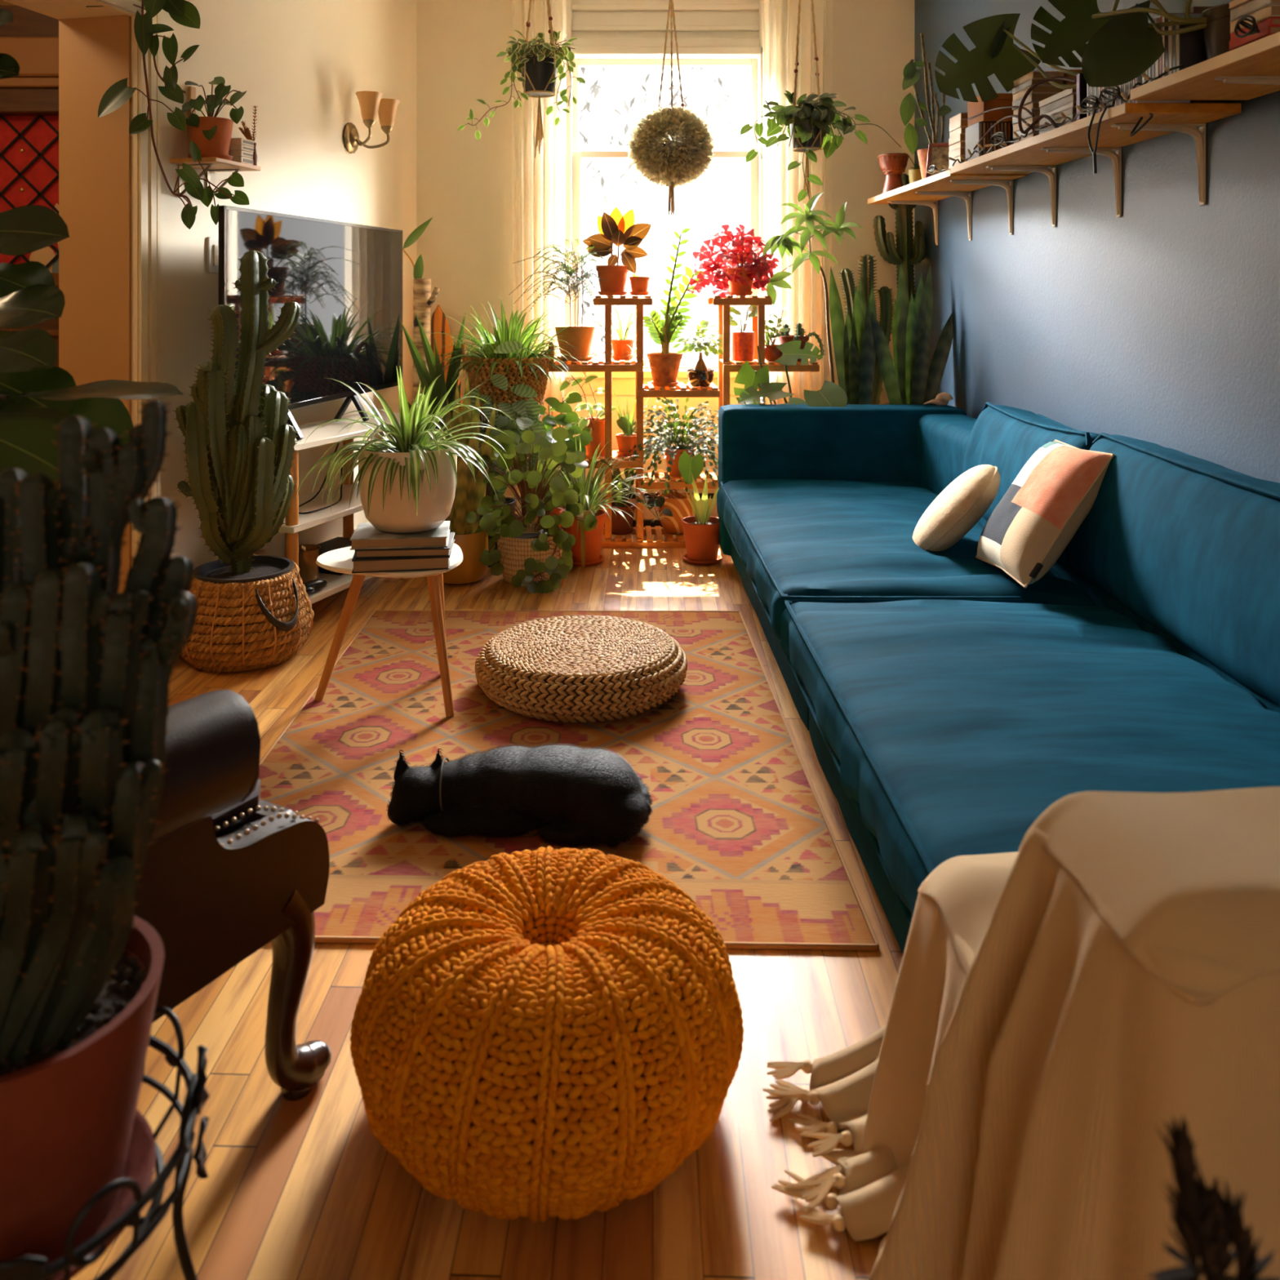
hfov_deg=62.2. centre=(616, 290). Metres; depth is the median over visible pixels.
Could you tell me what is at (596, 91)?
tree
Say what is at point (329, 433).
shelf
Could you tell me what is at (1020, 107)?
vine
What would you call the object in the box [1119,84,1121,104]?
disc
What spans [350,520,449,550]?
book
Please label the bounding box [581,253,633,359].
shrub
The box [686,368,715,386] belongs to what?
pot
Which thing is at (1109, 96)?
disc
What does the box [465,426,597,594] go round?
pilea
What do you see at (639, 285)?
terracotta pot
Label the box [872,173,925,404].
potted cactus
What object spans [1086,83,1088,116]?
disc
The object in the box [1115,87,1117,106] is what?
disc
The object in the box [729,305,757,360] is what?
peperomia
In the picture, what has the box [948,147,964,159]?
paperback
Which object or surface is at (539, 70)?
hanging plant
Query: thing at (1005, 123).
disc
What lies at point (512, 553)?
planter
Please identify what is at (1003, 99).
cardboard box
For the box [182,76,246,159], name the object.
potted plant
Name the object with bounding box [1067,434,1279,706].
cushion
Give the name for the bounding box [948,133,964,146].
paperback
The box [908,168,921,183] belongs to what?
pot
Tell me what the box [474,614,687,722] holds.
woven pouf
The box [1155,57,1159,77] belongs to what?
disc
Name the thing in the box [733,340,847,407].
monstera
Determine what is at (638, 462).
shelf
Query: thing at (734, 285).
pot
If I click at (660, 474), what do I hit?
shelf
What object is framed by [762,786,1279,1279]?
throw blanket
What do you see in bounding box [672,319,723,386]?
bonsai
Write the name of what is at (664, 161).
hanging plant
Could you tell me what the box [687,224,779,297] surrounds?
potted flowering plant
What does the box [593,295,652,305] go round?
shelf
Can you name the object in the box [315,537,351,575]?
basket
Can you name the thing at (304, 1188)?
floor
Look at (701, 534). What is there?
pot
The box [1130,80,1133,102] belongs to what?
disc
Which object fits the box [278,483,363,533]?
shelf
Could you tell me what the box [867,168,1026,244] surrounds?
wall shelf
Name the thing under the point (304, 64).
wall
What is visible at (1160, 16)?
disc
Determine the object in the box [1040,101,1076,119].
magazine
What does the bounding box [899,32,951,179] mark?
potted plant
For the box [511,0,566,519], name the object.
curtain
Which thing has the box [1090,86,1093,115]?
disc
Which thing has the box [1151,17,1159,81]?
disc
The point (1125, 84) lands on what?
disc
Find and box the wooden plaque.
[187,85,195,158]
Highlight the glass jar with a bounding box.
[298,544,320,583]
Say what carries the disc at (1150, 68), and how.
on the wall shelf at (1251, 70)
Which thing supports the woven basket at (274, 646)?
on the floor
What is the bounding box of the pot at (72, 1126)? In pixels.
[0,915,164,1265]
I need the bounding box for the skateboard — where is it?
[430,304,462,411]
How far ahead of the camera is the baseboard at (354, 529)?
4.37 m
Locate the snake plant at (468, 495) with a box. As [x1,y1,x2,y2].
[439,373,495,585]
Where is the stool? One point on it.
(525, 512)
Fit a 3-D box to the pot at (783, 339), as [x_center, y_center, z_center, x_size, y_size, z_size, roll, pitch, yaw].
[0.797,0.257,4.760,0.140,0.105,0.140,0,0,0]
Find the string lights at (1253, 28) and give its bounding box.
[926,14,1260,174]
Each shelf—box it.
[169,157,261,195]
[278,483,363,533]
[293,411,432,452]
[307,573,373,604]
[549,358,643,371]
[585,449,643,468]
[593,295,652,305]
[598,484,718,527]
[600,525,685,547]
[636,382,719,397]
[636,469,718,488]
[707,295,772,305]
[717,358,819,371]
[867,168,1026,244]
[951,102,1241,226]
[1130,31,1279,100]
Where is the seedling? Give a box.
[893,152,921,183]
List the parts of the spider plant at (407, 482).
planter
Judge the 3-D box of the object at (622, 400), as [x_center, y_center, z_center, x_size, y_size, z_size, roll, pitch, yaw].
[0.241,0.810,5.135,1.107,0.600,0.030,0,0,0]
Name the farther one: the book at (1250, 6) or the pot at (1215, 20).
the pot at (1215, 20)
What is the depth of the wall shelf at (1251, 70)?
2.16 m
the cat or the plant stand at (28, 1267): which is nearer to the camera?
the plant stand at (28, 1267)
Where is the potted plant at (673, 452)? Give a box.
[622,397,718,495]
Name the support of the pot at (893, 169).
on the wall shelf at (927, 191)
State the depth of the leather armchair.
1.34 m
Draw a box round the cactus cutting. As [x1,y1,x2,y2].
[777,322,825,360]
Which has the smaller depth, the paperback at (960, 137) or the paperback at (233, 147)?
the paperback at (233, 147)
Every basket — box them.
[180,561,314,672]
[315,537,351,575]
[461,342,554,442]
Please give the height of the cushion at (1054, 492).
0.326 m
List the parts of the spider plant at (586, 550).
pot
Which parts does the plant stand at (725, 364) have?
post, post, post, post, post, post, post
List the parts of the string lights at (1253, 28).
bulb, bulb, bulb, bulb, bulb, bulb, bulb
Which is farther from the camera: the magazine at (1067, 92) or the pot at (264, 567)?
the pot at (264, 567)
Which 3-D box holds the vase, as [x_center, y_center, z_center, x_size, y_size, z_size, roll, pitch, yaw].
[-1.189,-0.445,3.476,0.024,0.075,0.023,0,0,0]
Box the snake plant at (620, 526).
[604,468,636,534]
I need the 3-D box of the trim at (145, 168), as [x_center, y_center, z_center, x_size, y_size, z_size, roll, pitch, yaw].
[-1.697,0.115,1.774,0.032,2.030,2.923,0,0,12]
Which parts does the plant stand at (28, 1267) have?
leg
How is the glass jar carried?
on the tv stand at (329, 433)
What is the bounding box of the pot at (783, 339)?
[777,334,809,349]
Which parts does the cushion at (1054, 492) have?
panel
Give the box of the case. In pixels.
[1076,73,1086,120]
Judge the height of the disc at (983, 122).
0.125 m
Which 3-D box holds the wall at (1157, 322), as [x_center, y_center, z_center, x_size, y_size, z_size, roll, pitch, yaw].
[1.525,-0.245,1.635,0.150,2.750,7.470,0,0,0]
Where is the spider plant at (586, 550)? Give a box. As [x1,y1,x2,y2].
[504,432,668,568]
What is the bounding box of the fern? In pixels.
[508,238,631,360]
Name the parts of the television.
casing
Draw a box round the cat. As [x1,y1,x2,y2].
[384,742,653,849]
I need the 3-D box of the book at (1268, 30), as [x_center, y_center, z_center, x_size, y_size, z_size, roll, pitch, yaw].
[1.315,-0.483,2.033,0.205,0.017,0.130,0,0,0]
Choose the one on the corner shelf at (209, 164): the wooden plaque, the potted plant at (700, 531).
the wooden plaque
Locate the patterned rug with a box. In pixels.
[258,609,879,951]
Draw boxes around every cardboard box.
[967,93,1013,126]
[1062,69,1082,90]
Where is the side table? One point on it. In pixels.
(340, 560)
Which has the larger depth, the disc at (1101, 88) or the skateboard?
the skateboard
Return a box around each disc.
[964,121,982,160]
[982,121,985,155]
[985,121,989,154]
[989,121,992,152]
[992,121,995,151]
[995,121,999,150]
[1000,121,1003,148]
[1003,121,1007,146]
[1007,121,1010,146]
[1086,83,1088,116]
[1088,86,1090,115]
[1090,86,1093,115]
[1096,87,1098,113]
[1098,87,1100,112]
[1100,87,1102,111]
[1104,87,1106,106]
[1108,89,1111,108]
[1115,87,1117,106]
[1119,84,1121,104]
[1121,84,1124,103]
[1124,83,1126,102]
[1126,82,1128,102]
[1128,81,1130,102]
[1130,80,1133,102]
[1133,78,1135,102]
[1135,75,1190,102]
[1142,22,1151,83]
[1145,68,1148,83]
[1148,66,1151,82]
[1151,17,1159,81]
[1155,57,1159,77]
[1159,15,1162,78]
[1162,13,1201,76]
[1164,17,1168,75]
[1168,13,1200,74]
[1172,25,1176,73]
[1176,23,1207,71]
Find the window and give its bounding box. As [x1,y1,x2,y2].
[564,0,764,395]
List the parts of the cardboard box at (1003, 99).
lid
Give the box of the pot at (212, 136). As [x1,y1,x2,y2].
[187,116,233,155]
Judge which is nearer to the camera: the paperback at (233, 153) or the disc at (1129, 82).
the disc at (1129, 82)
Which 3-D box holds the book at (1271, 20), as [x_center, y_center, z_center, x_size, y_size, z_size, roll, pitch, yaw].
[1.321,-0.501,2.038,0.205,0.016,0.130,0,0,0]
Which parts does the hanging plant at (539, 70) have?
pot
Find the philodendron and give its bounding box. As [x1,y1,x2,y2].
[530,391,592,552]
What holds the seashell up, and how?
on the velvet sofa
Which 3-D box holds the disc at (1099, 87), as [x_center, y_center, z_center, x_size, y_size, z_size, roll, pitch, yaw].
[1.268,-0.496,2.647,0.124,0.124,0.010,0,0,0]
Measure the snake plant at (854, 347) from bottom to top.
1.235 m
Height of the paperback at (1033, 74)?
0.022 m
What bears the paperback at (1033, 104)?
on the paperback at (1025, 115)
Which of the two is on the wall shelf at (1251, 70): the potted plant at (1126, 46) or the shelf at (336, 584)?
the potted plant at (1126, 46)
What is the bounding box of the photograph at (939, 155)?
[929,146,949,175]
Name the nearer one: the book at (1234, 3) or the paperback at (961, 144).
the book at (1234, 3)
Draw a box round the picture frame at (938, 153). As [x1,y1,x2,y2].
[925,142,949,177]
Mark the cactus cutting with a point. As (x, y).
(785, 337)
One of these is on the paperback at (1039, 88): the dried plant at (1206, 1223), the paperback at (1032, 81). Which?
the paperback at (1032, 81)
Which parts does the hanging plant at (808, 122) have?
pot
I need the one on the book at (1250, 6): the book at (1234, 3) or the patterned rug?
the book at (1234, 3)
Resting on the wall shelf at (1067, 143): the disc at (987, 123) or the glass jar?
the disc at (987, 123)
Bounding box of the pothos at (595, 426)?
[549,363,616,456]
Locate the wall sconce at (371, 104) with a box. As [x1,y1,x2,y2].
[342,90,400,153]
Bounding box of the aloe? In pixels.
[613,390,648,456]
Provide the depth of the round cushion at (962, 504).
2.96 m
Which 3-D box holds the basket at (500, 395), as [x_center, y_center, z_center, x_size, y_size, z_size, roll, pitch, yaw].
[-0.474,0.455,4.640,0.380,0.453,0.381,0,0,44]
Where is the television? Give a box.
[217,205,402,440]
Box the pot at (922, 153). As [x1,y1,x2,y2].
[917,148,928,179]
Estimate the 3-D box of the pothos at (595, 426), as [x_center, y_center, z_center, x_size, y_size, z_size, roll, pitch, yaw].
[-0.141,0.532,4.716,0.285,0.413,0.160,0,0,-25]
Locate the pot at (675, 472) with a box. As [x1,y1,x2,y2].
[664,444,696,476]
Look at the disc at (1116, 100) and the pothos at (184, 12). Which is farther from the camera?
the pothos at (184, 12)
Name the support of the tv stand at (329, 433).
on the floor
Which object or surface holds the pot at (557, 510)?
on the philodendron
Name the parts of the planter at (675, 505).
planter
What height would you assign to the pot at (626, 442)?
0.085 m
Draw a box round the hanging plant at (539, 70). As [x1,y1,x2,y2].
[457,0,585,157]
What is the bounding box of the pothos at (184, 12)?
[85,0,248,229]
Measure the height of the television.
0.761 m
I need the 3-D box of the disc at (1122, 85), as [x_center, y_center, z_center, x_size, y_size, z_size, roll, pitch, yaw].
[1.268,-0.493,2.526,0.124,0.118,0.010,0,0,0]
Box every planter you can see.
[496,523,563,583]
[636,480,694,534]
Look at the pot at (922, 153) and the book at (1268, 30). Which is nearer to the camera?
the book at (1268, 30)
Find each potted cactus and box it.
[0,400,203,1279]
[172,250,302,644]
[837,254,893,404]
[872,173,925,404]
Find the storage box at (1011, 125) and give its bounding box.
[1010,124,1013,144]
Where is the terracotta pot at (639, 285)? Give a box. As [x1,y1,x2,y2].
[628,271,649,295]
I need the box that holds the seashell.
[923,392,953,405]
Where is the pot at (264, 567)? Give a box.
[193,555,293,644]
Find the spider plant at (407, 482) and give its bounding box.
[294,367,514,532]
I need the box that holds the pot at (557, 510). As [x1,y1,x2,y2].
[537,497,565,552]
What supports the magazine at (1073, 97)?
on the magazine at (1073, 104)
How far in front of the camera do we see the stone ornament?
3.61 m
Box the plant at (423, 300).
[402,217,439,404]
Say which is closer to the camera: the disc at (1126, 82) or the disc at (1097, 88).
the disc at (1126, 82)
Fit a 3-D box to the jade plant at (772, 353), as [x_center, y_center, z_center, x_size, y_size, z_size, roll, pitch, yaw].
[0.702,0.182,4.726,0.150,0.266,0.102,0,0,26]
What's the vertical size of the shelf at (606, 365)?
0.042 m
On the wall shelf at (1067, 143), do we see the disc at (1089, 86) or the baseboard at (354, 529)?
the disc at (1089, 86)
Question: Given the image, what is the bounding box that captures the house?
[669,206,749,359]
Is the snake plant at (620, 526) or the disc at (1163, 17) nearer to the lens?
the disc at (1163, 17)
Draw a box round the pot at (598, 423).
[585,417,604,456]
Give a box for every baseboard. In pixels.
[195,520,369,634]
[484,496,537,523]
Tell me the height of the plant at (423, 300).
1.462 m
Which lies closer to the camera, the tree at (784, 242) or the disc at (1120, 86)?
the disc at (1120, 86)
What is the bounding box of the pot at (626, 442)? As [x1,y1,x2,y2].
[615,433,636,452]
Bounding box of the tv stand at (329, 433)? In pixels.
[278,411,432,604]
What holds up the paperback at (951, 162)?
on the paperback
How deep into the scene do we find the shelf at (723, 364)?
4.65 m
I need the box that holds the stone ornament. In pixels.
[303,578,327,594]
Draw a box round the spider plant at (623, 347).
[585,305,653,374]
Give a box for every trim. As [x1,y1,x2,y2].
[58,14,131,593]
[88,0,160,562]
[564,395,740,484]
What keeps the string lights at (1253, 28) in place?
on the wall shelf at (1067, 143)
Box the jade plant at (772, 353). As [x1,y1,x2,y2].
[755,305,790,361]
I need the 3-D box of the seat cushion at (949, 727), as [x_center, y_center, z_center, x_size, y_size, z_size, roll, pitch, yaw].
[0.807,0.815,1.831,0.827,0.190,1.574,0,0,0]
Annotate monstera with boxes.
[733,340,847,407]
[934,0,1119,102]
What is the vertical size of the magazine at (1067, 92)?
0.016 m
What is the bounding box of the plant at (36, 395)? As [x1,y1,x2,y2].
[0,8,183,484]
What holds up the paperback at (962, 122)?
on the paperback at (961, 130)
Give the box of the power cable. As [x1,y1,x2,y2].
[298,442,342,514]
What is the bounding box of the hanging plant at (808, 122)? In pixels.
[740,0,901,202]
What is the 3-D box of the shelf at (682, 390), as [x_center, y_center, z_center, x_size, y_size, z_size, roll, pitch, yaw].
[0.274,0.449,4.780,0.363,0.042,0.272,0,0,0]
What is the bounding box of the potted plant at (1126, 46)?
[1081,0,1231,87]
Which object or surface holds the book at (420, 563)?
on the side table
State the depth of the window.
5.20 m
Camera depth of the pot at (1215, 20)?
2.17 m
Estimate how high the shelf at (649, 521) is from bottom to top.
0.190 m
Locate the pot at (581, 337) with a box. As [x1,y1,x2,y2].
[555,325,595,357]
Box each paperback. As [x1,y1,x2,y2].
[228,150,253,158]
[229,144,253,152]
[230,137,255,146]
[231,155,253,164]
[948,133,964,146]
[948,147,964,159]
[949,112,968,124]
[949,119,968,132]
[949,126,968,137]
[949,141,964,151]
[949,155,964,166]
[1012,78,1064,94]
[1012,84,1063,102]
[1012,93,1057,110]
[1012,108,1039,124]
[1013,71,1063,87]
[1013,102,1039,115]
[1013,116,1039,132]
[1013,125,1039,139]
[1013,133,1039,143]
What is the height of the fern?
0.548 m
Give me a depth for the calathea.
4.29 m
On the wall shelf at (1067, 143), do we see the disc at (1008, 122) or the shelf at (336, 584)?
the disc at (1008, 122)
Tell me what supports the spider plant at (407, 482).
on the book at (366, 535)
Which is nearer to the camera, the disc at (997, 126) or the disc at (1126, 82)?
the disc at (1126, 82)
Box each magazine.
[1039,88,1076,107]
[1039,106,1076,126]
[1039,114,1076,131]
[1039,120,1076,134]
[1040,93,1076,115]
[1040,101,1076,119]
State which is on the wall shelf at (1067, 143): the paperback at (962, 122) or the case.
the case
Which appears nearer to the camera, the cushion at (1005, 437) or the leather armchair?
the leather armchair
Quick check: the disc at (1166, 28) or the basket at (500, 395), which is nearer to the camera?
the disc at (1166, 28)
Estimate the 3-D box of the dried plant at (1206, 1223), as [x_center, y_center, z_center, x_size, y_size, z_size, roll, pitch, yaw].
[0.335,0.799,0.600,0.143,0.662,0.143,0,0,-28]
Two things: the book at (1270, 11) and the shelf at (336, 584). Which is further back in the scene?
the shelf at (336, 584)
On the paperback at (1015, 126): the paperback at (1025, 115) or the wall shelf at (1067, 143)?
the paperback at (1025, 115)
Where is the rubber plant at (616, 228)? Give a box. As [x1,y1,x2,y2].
[582,206,651,295]
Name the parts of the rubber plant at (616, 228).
pot, stem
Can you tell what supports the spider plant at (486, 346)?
in the basket at (500, 395)
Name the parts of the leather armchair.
arm, seat frame, leg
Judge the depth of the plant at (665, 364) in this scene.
4.74 m
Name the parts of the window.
sill, sash, sash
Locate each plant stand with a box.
[0,1006,209,1279]
[549,295,819,547]
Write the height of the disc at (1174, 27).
0.122 m
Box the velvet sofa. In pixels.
[716,402,1279,955]
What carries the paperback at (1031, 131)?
on the paperback at (1029, 135)
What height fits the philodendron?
0.694 m
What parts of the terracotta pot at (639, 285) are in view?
pot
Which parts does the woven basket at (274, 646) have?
handle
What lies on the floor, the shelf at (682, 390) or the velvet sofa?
the velvet sofa
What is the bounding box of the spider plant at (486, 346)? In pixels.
[424,297,580,386]
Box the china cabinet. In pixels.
[0,5,58,488]
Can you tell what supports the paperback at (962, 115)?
on the paperback at (962, 122)
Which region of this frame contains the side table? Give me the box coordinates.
[314,542,462,716]
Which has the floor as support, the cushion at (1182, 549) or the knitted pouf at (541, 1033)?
the knitted pouf at (541, 1033)
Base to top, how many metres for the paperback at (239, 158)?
0.022 m
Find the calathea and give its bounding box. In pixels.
[470,341,549,567]
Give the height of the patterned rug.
0.010 m
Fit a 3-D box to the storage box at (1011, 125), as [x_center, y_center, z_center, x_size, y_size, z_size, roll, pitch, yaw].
[1.383,-0.496,3.587,0.121,0.122,0.151,0,0,0]
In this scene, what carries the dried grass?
on the corner shelf at (209, 164)
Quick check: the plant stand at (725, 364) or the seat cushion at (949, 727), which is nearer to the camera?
the seat cushion at (949, 727)
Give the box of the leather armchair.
[133,689,331,1101]
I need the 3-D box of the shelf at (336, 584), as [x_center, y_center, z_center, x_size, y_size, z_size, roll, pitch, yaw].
[-1.070,1.042,3.869,0.320,0.022,0.750,0,0,21]
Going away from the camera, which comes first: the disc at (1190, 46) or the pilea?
the disc at (1190, 46)
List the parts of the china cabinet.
door panel, cornice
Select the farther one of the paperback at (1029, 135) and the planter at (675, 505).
the planter at (675, 505)
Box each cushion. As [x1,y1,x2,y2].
[716,479,1096,639]
[780,599,1279,916]
[912,464,999,551]
[962,404,1099,564]
[975,439,1114,588]
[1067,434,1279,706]
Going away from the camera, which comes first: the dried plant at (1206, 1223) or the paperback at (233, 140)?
the dried plant at (1206, 1223)
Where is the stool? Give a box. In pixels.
[485,453,532,524]
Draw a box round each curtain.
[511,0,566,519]
[762,0,832,404]
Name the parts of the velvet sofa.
arm, frame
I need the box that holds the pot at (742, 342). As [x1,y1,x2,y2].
[730,331,754,360]
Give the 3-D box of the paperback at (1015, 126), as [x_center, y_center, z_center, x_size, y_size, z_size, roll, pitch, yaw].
[1.252,-0.490,3.145,0.095,0.024,0.150,0,0,0]
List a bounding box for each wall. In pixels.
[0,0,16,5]
[2,0,416,568]
[416,0,914,496]
[914,0,1279,483]
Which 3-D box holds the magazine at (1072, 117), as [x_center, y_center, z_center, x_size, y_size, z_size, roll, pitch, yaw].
[1.282,-0.458,2.910,0.155,0.014,0.220,0,0,0]
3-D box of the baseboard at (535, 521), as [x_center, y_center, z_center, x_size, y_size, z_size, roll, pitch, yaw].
[0.175,1.065,5.141,2.550,0.130,0.018,0,0,0]
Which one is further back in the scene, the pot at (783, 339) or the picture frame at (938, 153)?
the pot at (783, 339)
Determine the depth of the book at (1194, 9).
2.52 m
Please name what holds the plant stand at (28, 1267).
on the floor
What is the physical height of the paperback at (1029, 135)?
0.022 m
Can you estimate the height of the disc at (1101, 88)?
0.122 m
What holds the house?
on the ground
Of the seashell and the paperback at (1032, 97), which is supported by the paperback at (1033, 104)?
the paperback at (1032, 97)
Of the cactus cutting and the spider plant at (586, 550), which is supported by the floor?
the spider plant at (586, 550)
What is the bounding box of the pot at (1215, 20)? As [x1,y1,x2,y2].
[1200,3,1231,59]
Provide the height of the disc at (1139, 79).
0.118 m
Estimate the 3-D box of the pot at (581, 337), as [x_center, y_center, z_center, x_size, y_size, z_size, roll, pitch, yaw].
[-0.185,0.236,4.780,0.184,0.145,0.184,0,0,0]
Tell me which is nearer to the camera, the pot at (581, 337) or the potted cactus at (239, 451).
the potted cactus at (239, 451)
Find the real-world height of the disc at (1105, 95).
0.118 m
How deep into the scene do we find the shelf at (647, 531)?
4.65 m
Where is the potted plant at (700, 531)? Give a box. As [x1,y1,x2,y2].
[678,450,722,565]
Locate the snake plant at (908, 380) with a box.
[871,262,952,404]
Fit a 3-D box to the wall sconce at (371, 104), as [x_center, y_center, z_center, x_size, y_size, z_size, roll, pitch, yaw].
[-1.030,-0.691,4.440,0.186,0.233,0.282,0,0,12]
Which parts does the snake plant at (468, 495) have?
pot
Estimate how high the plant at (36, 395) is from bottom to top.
1.600 m
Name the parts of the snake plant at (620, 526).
pot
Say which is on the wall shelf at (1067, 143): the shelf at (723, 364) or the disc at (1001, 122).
the disc at (1001, 122)
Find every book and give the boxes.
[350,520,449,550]
[351,551,449,573]
[355,532,454,558]
[1189,6,1223,102]
[1228,25,1279,50]
[1229,0,1250,8]
[1230,0,1279,22]
[1230,4,1279,33]
[1230,17,1279,40]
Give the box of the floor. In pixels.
[70,523,902,1279]
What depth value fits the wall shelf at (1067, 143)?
2.85 m
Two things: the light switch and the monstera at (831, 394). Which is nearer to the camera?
the light switch
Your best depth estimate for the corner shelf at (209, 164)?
3.32 m
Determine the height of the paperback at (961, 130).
0.024 m
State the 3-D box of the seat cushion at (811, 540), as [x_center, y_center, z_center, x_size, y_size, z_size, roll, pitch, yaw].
[0.805,0.812,3.421,0.830,0.196,1.625,0,0,0]
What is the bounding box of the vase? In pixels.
[253,142,257,165]
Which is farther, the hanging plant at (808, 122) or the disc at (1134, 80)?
the hanging plant at (808, 122)
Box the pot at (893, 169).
[877,152,909,194]
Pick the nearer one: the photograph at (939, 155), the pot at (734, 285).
the photograph at (939, 155)
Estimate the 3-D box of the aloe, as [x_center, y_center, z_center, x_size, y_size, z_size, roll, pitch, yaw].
[0.054,0.587,4.731,0.141,0.302,0.198,0,0,27]
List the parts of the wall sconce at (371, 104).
arm, lamp shade, arm, lamp shade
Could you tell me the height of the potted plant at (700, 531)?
0.465 m
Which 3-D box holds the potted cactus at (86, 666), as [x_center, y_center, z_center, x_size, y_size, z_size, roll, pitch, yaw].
[-0.497,0.440,0.890,0.283,0.690,0.242,0,0,29]
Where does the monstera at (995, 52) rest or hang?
on the wall shelf at (1067, 143)
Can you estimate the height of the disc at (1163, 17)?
0.150 m
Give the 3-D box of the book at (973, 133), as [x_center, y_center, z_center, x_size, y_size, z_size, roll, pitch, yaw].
[1.210,-0.497,3.590,0.010,0.125,0.141,0,0,0]
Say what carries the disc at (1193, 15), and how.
on the wall shelf at (1251, 70)
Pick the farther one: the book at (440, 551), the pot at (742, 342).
the pot at (742, 342)
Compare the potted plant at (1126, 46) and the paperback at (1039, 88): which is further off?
the paperback at (1039, 88)
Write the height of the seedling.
0.172 m
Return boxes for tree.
[578,66,740,359]
[762,191,862,382]
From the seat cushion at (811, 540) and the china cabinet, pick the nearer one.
the seat cushion at (811, 540)
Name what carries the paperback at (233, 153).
on the paperback at (239, 158)
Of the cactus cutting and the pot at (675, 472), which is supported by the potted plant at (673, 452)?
the pot at (675, 472)
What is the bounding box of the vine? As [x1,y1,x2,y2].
[968,75,1076,150]
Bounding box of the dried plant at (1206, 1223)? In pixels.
[1146,1115,1279,1279]
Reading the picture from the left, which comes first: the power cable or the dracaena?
the power cable
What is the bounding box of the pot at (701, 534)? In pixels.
[680,515,719,561]
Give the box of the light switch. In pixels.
[207,236,217,273]
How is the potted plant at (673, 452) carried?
on the plant stand at (725, 364)
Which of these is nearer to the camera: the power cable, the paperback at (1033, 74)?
the paperback at (1033, 74)
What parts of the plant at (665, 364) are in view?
pot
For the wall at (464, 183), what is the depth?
5.15 m
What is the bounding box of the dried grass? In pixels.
[237,105,257,165]
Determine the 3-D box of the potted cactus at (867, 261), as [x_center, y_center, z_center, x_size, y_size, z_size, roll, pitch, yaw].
[1.157,0.483,4.942,0.262,1.294,0.190,0,0,0]
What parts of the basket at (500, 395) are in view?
handle, handle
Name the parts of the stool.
leg, leg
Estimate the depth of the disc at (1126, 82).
2.50 m
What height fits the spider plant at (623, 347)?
0.345 m
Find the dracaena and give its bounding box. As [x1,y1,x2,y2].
[400,313,465,520]
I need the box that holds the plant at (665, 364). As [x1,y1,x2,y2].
[643,227,703,386]
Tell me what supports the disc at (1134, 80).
on the wall shelf at (1067, 143)
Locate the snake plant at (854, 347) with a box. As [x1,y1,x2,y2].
[829,266,876,404]
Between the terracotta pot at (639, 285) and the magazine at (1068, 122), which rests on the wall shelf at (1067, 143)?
the magazine at (1068, 122)
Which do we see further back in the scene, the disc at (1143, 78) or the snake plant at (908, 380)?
the snake plant at (908, 380)
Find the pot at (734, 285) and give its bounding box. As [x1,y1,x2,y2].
[726,267,753,291]
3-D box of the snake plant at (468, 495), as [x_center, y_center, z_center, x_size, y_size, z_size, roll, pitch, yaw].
[-0.612,0.726,4.130,0.232,0.808,0.232,0,0,38]
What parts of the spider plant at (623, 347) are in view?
pot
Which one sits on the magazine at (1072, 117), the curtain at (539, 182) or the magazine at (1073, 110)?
the magazine at (1073, 110)
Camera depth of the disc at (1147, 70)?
2.41 m
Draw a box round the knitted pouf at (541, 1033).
[349,846,743,1222]
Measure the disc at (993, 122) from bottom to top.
0.125 m
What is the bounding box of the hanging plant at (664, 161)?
[626,0,715,215]

